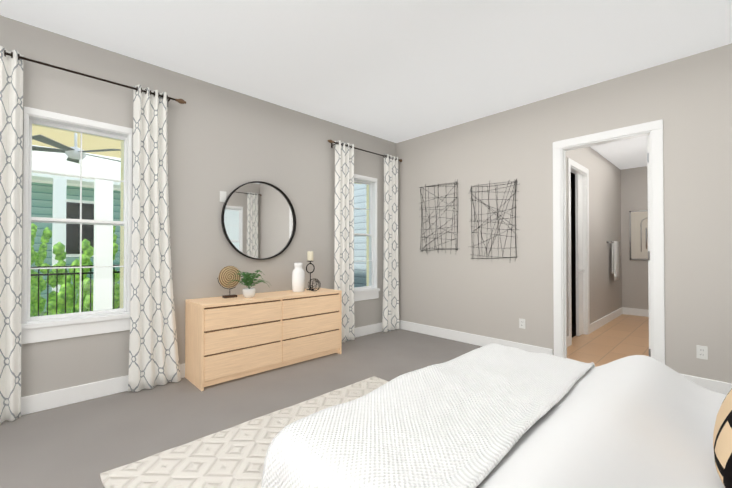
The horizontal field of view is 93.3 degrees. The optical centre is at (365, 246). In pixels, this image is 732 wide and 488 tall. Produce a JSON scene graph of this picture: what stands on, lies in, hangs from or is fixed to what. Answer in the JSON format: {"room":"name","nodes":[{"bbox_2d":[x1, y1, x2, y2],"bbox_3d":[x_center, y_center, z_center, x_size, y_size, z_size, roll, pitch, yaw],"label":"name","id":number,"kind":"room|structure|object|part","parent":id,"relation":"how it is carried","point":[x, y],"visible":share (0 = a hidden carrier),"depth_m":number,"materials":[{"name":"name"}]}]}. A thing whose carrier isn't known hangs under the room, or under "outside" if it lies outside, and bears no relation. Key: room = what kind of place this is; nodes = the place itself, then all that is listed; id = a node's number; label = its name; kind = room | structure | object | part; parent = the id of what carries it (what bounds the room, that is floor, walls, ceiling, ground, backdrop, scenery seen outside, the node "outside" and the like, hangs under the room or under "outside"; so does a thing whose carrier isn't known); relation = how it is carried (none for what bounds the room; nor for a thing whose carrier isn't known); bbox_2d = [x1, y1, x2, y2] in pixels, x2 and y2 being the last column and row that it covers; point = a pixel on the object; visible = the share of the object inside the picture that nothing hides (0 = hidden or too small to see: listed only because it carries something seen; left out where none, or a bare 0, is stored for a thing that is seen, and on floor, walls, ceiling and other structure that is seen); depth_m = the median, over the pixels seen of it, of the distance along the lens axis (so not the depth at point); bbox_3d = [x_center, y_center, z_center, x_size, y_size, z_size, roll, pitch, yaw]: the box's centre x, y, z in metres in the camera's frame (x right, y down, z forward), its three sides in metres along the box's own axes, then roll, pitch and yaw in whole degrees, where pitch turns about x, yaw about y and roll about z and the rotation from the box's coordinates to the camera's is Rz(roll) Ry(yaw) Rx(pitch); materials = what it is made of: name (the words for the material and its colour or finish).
{"room":"bedroom","nodes":[
{"label":"bedroom","id":0,"kind":"room"},
{"bbox_2d":[0,15,395,396],"bbox_3d":[-1.992,-0.216,3.434,6.750,3.050,0.150,1,-1,-44],"label":"wall","id":1,"kind":"structure","parent":0,"point":[226,140],"depth_m":3.59,"materials":[{"name":"grey paint"}]},
{"bbox_2d":[21,106,132,343],"bbox_3d":[-2.448,-0.169,2.971,0.780,1.845,0.190,1,-1,-44],"label":"window","id":2,"kind":"structure","parent":1,"relation":"in","point":[40,328],"depth_m":2.93,"materials":[{"name":"white wood"}]},
{"bbox_3d":[-2.473,-0.218,2.997,0.634,1.599,0.036,1,-1,-44],"label":"glass","id":3,"kind":"part","parent":2,"relation":"part of","materials":[{"name":"clear glass"}]},
{"bbox_2d":[0,46,185,423],"bbox_3d":[-2.331,-0.085,2.905,1.490,2.753,0.145,1,-1,-44],"label":"curtains","id":4,"kind":"object","parent":1,"relation":"attached to","point":[153,355],"visible":1,"depth_m":3.11,"materials":[{"name":"white fabric"}]},
{"bbox_2d":[32,124,368,307],"bbox_3d":[-1.542,-0.195,4.347,4.590,2.465,0.550,1,-1,-44],"label":"window frame","id":5,"kind":"structure","parent":1,"relation":"attached to","point":[122,231],"depth_m":3.65,"materials":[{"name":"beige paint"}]},
{"bbox_2d":[21,322,381,415],"bbox_3d":[-1.878,1.238,3.409,6.600,0.140,0.022,1,-1,-44],"label":"baseboard","id":6,"kind":"structure","parent":1,"relation":"attached to","point":[56,398],"depth_m":2.91,"materials":[{"name":"white wood"}]},
{"bbox_2d":[220,191,225,201],"bbox_3d":[-1.550,-0.546,3.751,0.070,0.115,0.007,1,-1,-44],"label":"switch plate","id":7,"kind":"object","parent":1,"relation":"attached to","point":[222,196],"visible":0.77,"depth_m":3.74,"materials":[{"name":"white plastic"}]},
{"bbox_2d":[221,181,295,259],"bbox_3d":[-1.219,-0.305,4.031,0.910,0.910,0.050,1,-1,-44],"label":"mirror","id":8,"kind":"object","parent":1,"relation":"attached to","point":[258,220],"visible":1,"depth_m":4.01,"materials":[{"name":"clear mirror"}]},
{"bbox_2d":[328,140,401,341],"bbox_3d":[0.026,-0.067,5.154,1.545,2.763,0.147,1,-1,-44],"label":"curtains","id":9,"kind":"object","parent":1,"relation":"attached to","point":[344,229],"visible":1,"depth_m":4.88,"materials":[{"name":"white fabric"}]},
{"bbox_2d":[354,174,379,300],"bbox_3d":[-0.075,-0.135,5.235,0.640,1.865,0.190,1,-1,-44],"label":"window","id":10,"kind":"structure","parent":1,"relation":"in","point":[371,290],"depth_m":5.37,"materials":[{"name":"white wood"}]},
{"bbox_3d":[-0.100,-0.185,5.262,0.494,1.619,0.036,1,-1,-44],"label":"glass","id":11,"kind":"part","parent":10,"relation":"part of","materials":[{"name":"clear glass"}]},
{"bbox_2d":[0,329,482,487],"bbox_3d":[-0.248,1.320,1.592,6.750,0.060,5.200,1,-1,-44],"label":"floor carpet","id":12,"kind":"object","parent":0,"point":[84,444],"depth_m":2.72,"materials":[{"name":"grey carpet"}]},
{"bbox_2d":[100,376,387,487],"bbox_3d":[0.198,1.284,1.756,2.194,0.014,2.630,1,-1,-44],"label":"rug","id":13,"kind":"object","parent":12,"relation":"on","point":[233,457],"visible":0.23,"depth_m":2.10,"materials":[{"name":"beige fabric"}]},
{"bbox_2d":[261,343,731,487],"bbox_3d":[0.934,0.635,0.925,1.640,1.264,2.172,1,-1,-44],"label":"bed","id":14,"kind":"object","parent":13,"relation":"on","point":[492,415],"visible":1,"depth_m":1.05,"materials":[{"name":"white fabric"}]},
{"bbox_2d":[185,288,341,390],"bbox_3d":[-1.056,0.923,3.862,1.640,0.780,0.482,1,-1,-44],"label":"dresser","id":15,"kind":"object","parent":12,"relation":"on","point":[237,337],"visible":1,"depth_m":3.51,"materials":[{"name":"brown wood"}]},
{"bbox_2d":[217,266,240,297],"bbox_3d":[-1.432,0.364,3.624,0.246,0.332,0.070,1,-1,-44],"label":"sculpture","id":16,"kind":"object","parent":15,"relation":"on","point":[226,275],"visible":0.98,"depth_m":3.61,"materials":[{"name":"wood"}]},
{"bbox_2d":[227,270,268,297],"bbox_3d":[-1.213,0.386,3.610,0.481,0.287,0.450,1,-1,-44],"label":"potted plant","id":17,"kind":"object","parent":15,"relation":"on","point":[248,292],"visible":1,"depth_m":3.58,"materials":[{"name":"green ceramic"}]},
{"bbox_2d":[292,263,304,291],"bbox_3d":[-0.808,0.362,4.137,0.153,0.345,0.152,1,-1,-44],"label":"decorative vase","id":18,"kind":"object","parent":15,"relation":"on","point":[298,278],"visible":1,"depth_m":4.08,"materials":[{"name":"white ceramic"}]},
{"bbox_2d":[306,251,314,289],"bbox_3d":[-0.697,0.292,4.333,0.129,0.490,0.096,1,-1,-44],"label":"candle holder","id":19,"kind":"object","parent":15,"relation":"on","point":[310,256],"visible":0.83,"depth_m":4.31,"materials":[{"name":"black metal"}]},
{"bbox_2d":[308,278,320,290],"bbox_3d":[-0.623,0.457,4.167,0.154,0.154,0.152,1,-1,-44],"label":"decorative orb","id":20,"kind":"object","parent":15,"relation":"on","point":[311,286],"visible":1,"depth_m":4.17,"materials":[{"name":"black metal"}]},
{"bbox_2d":[0,0,731,142],"bbox_3d":[-0.205,-1.820,1.666,6.870,0.120,5.200,1,-1,-44],"label":"ceiling","id":21,"kind":"structure","parent":0,"point":[396,71],"depth_m":2.98,"materials":[{"name":"white paint"}]},
{"bbox_2d":[396,43,731,382],"bbox_3d":[2.237,-0.211,3.980,0.120,3.050,5.200,1,-1,-44],"label":"wall","id":22,"kind":"structure","parent":0,"point":[688,100],"depth_m":4.05,"materials":[{"name":"grey paint"}]},
{"bbox_2d":[419,179,458,252],"bbox_3d":[1.069,-0.425,5.096,0.032,1.072,0.719,1,-1,-44],"label":"art","id":23,"kind":"object","parent":22,"relation":"attached to","point":[421,209],"visible":0.98,"depth_m":5.10,"materials":[{"name":"black metal"}]},
{"bbox_2d":[399,320,552,354],"bbox_3d":[1.331,1.253,4.811,0.022,0.140,2.345,1,-1,-44],"label":"baseboard","id":24,"kind":"structure","parent":22,"relation":"attached to","point":[474,339],"depth_m":4.77,"materials":[{"name":"white wood"}]},
{"bbox_2d":[469,179,518,258],"bbox_3d":[1.648,-0.333,4.487,0.032,1.070,0.700,1,-1,-44],"label":"art","id":25,"kind":"object","parent":22,"relation":"attached to","point":[478,191],"visible":0.88,"depth_m":4.50,"materials":[{"name":"black metal"}]},
{"bbox_2d":[519,318,524,328],"bbox_3d":[1.907,0.937,4.220,0.009,0.116,0.072,1,-1,-44],"label":"electrical outlet","id":26,"kind":"object","parent":22,"relation":"attached to","point":[521,323],"visible":1,"depth_m":4.22,"materials":[{"name":"white plastic"}]},
{"bbox_2d":[553,119,664,363],"bbox_3d":[2.535,0.052,3.667,0.156,2.519,0.968,1,-1,-44],"label":"door frame","id":27,"kind":"structure","parent":22,"relation":"attached to","point":[653,130],"depth_m":3.37,"materials":[{"name":"white wood"}]},
{"bbox_2d":[696,345,707,359],"bbox_3d":[2.994,0.940,3.080,0.009,0.116,0.072,1,-1,-44],"label":"electrical outlet","id":28,"kind":"object","parent":22,"relation":"attached to","point":[701,352],"visible":1,"depth_m":3.08,"materials":[{"name":"white plastic"}]},
{"bbox_2d":[679,373,731,394],"bbox_3d":[3.341,1.231,2.705,0.022,0.140,1.495,1,-1,-44],"label":"baseboard","id":29,"kind":"structure","parent":22,"relation":"attached to","point":[721,387],"depth_m":3.02,"materials":[{"name":"white wood"}]},
{"bbox_2d":[571,172,575,336],"bbox_3d":[2.620,0.015,5.553,2.250,2.670,1.250,1,-1,-44],"label":"wall","id":30,"kind":"structure","parent":0,"point":[573,273],"depth_m":6.05,"materials":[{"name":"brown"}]},
{"bbox_2d":[566,147,621,335],"bbox_3d":[3.654,-0.119,5.608,4.180,2.900,0.100,1,-1,-44],"label":"wall","id":31,"kind":"structure","parent":0,"point":[605,219],"depth_m":5.86,"materials":[{"name":"grey paint"}]},
{"bbox_2d":[567,158,589,344],"bbox_3d":[3.024,0.065,4.998,0.968,2.519,0.141,1,-1,-44],"label":"door frame","id":32,"kind":"structure","parent":31,"relation":"attached to","point":[580,172],"depth_m":5.17,"materials":[{"name":"white wood"}]},
{"bbox_2d":[590,307,622,332],"bbox_3d":[4.277,1.266,6.104,2.375,0.140,0.022,1,-1,-44],"label":"baseboard","id":33,"kind":"structure","parent":31,"relation":"attached to","point":[599,323],"depth_m":5.95,"materials":[{"name":"white wood"}]},
{"bbox_2d":[606,241,619,280],"bbox_3d":[4.516,0.246,6.294,0.668,0.703,0.092,1,-1,-44],"label":"towel rail","id":34,"kind":"object","parent":31,"relation":"attached to","point":[615,258],"visible":1,"depth_m":6.21,"materials":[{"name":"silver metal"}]},
{"bbox_2d":[612,241,618,280],"bbox_3d":[4.522,0.247,6.266,0.350,0.702,0.044,1,-1,-44],"label":"towel","id":35,"kind":"object","parent":34,"relation":"hanging from","point":[615,245],"depth_m":6.21,"materials":[{"name":"white fabric"}]},
{"bbox_2d":[567,314,648,366],"bbox_3d":[4.032,1.356,5.110,4.300,0.060,1.320,1,-1,-44],"label":"floor","id":36,"kind":"structure","parent":0,"point":[621,336],"depth_m":4.78,"materials":[{"name":"brown wood"}]},
{"bbox_2d":[591,136,648,169],"bbox_3d":[4.075,-1.623,5.182,4.180,0.100,1.320,1,-1,-44],"label":"ceiling","id":37,"kind":"structure","parent":0,"point":[626,154],"depth_m":5.74,"materials":[{"name":"white paint"}]},
{"bbox_2d":[621,166,648,309],"bbox_3d":[5.551,-0.109,6.575,0.100,2.900,1.120,1,-1,-44],"label":"wall","id":38,"kind":"structure","parent":0,"point":[634,197],"depth_m":6.82,"materials":[{"name":"grey paint"}]},
{"bbox_2d":[623,307,648,316],"bbox_3d":[5.523,1.270,6.506,0.016,0.140,1.080,1,-1,-44],"label":"baseboard","id":39,"kind":"structure","parent":38,"relation":"attached to","point":[628,311],"depth_m":6.75,"materials":[{"name":"white wood"}]},
{"bbox_2d":[629,210,647,259],"bbox_3d":[5.486,-0.230,6.535,0.059,0.960,0.810,1,-1,-44],"label":"framed picture","id":40,"kind":"object","parent":38,"relation":"attached to","point":[638,226],"visible":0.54,"depth_m":6.73,"materials":[{"name":"beige paper"}]},
{"label":"outside","id":41,"kind":"structure","parent":0,"visible":0},
{"bbox_3d":[-2.951,1.644,9.309,60.000,0.050,70.000,1,-1,-44],"label":"ground","id":42,"kind":"structure","parent":41,"visible":0},
{"bbox_2d":[30,223,119,316],"bbox_3d":[-5.956,0.620,5.729,8.310,2.366,1.001,1,-1,-44],"label":"hedge","id":43,"kind":"object","parent":42,"relation":"on","point":[61,258],"depth_m":6.14,"materials":[{"name":"green plant"}]},
{"bbox_2d":[31,264,119,315],"bbox_3d":[-5.736,0.901,5.137,8.260,1.350,0.060,1,-1,-44],"label":"fence","id":44,"kind":"object","parent":42,"relation":"on","point":[74,273],"depth_m":5.79,"materials":[{"name":"black metal"}]},
{"bbox_2d":[31,173,120,311],"bbox_3d":[-8.862,-2.024,7.574,17.000,7.250,1.000,1,-1,-44],"label":"neighbouring house","id":45,"kind":"structure","parent":42,"relation":"on","point":[59,210],"depth_m":8.71,"materials":[{"name":"teal"}]},
{"bbox_2d":[354,183,365,286],"bbox_3d":[-0.990,-1.257,9.240,0.200,5.750,6.850,1,-1,-44],"label":"wall","id":46,"kind":"structure","parent":42,"relation":"on","point":[361,216],"depth_m":8.20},
{"bbox_3d":[-4.523,1.452,3.282,7.400,0.210,3.150,1,-1,-44],"label":"ground","id":47,"kind":"structure","parent":42,"relation":"on","visible":0},
{"bbox_2d":[32,145,120,310],"bbox_3d":[-4.523,-0.118,3.298,7.400,2.950,3.150,1,-1,-44],"label":"beam","id":48,"kind":"structure","parent":47,"relation":"on","point":[102,191],"depth_m":5.46,"materials":[{"name":"white wood"}]},
{"bbox_2d":[32,125,120,157],"bbox_3d":[-4.523,-1.533,3.312,7.400,0.120,3.150,1,-1,-44],"label":"porch ceiling","id":49,"kind":"structure","parent":48,"relation":"attached to","point":[88,144],"depth_m":4.78,"materials":[{"name":"beige paint"}]},
{"bbox_2d":[32,133,120,162],"bbox_3d":[-3.703,-1.292,4.395,1.241,0.340,1.195,1,-1,-44],"label":"fan","id":50,"kind":"object","parent":49,"relation":"hanging from","point":[75,159],"depth_m":4.27,"materials":[{"name":"grey metal"}]}
]}

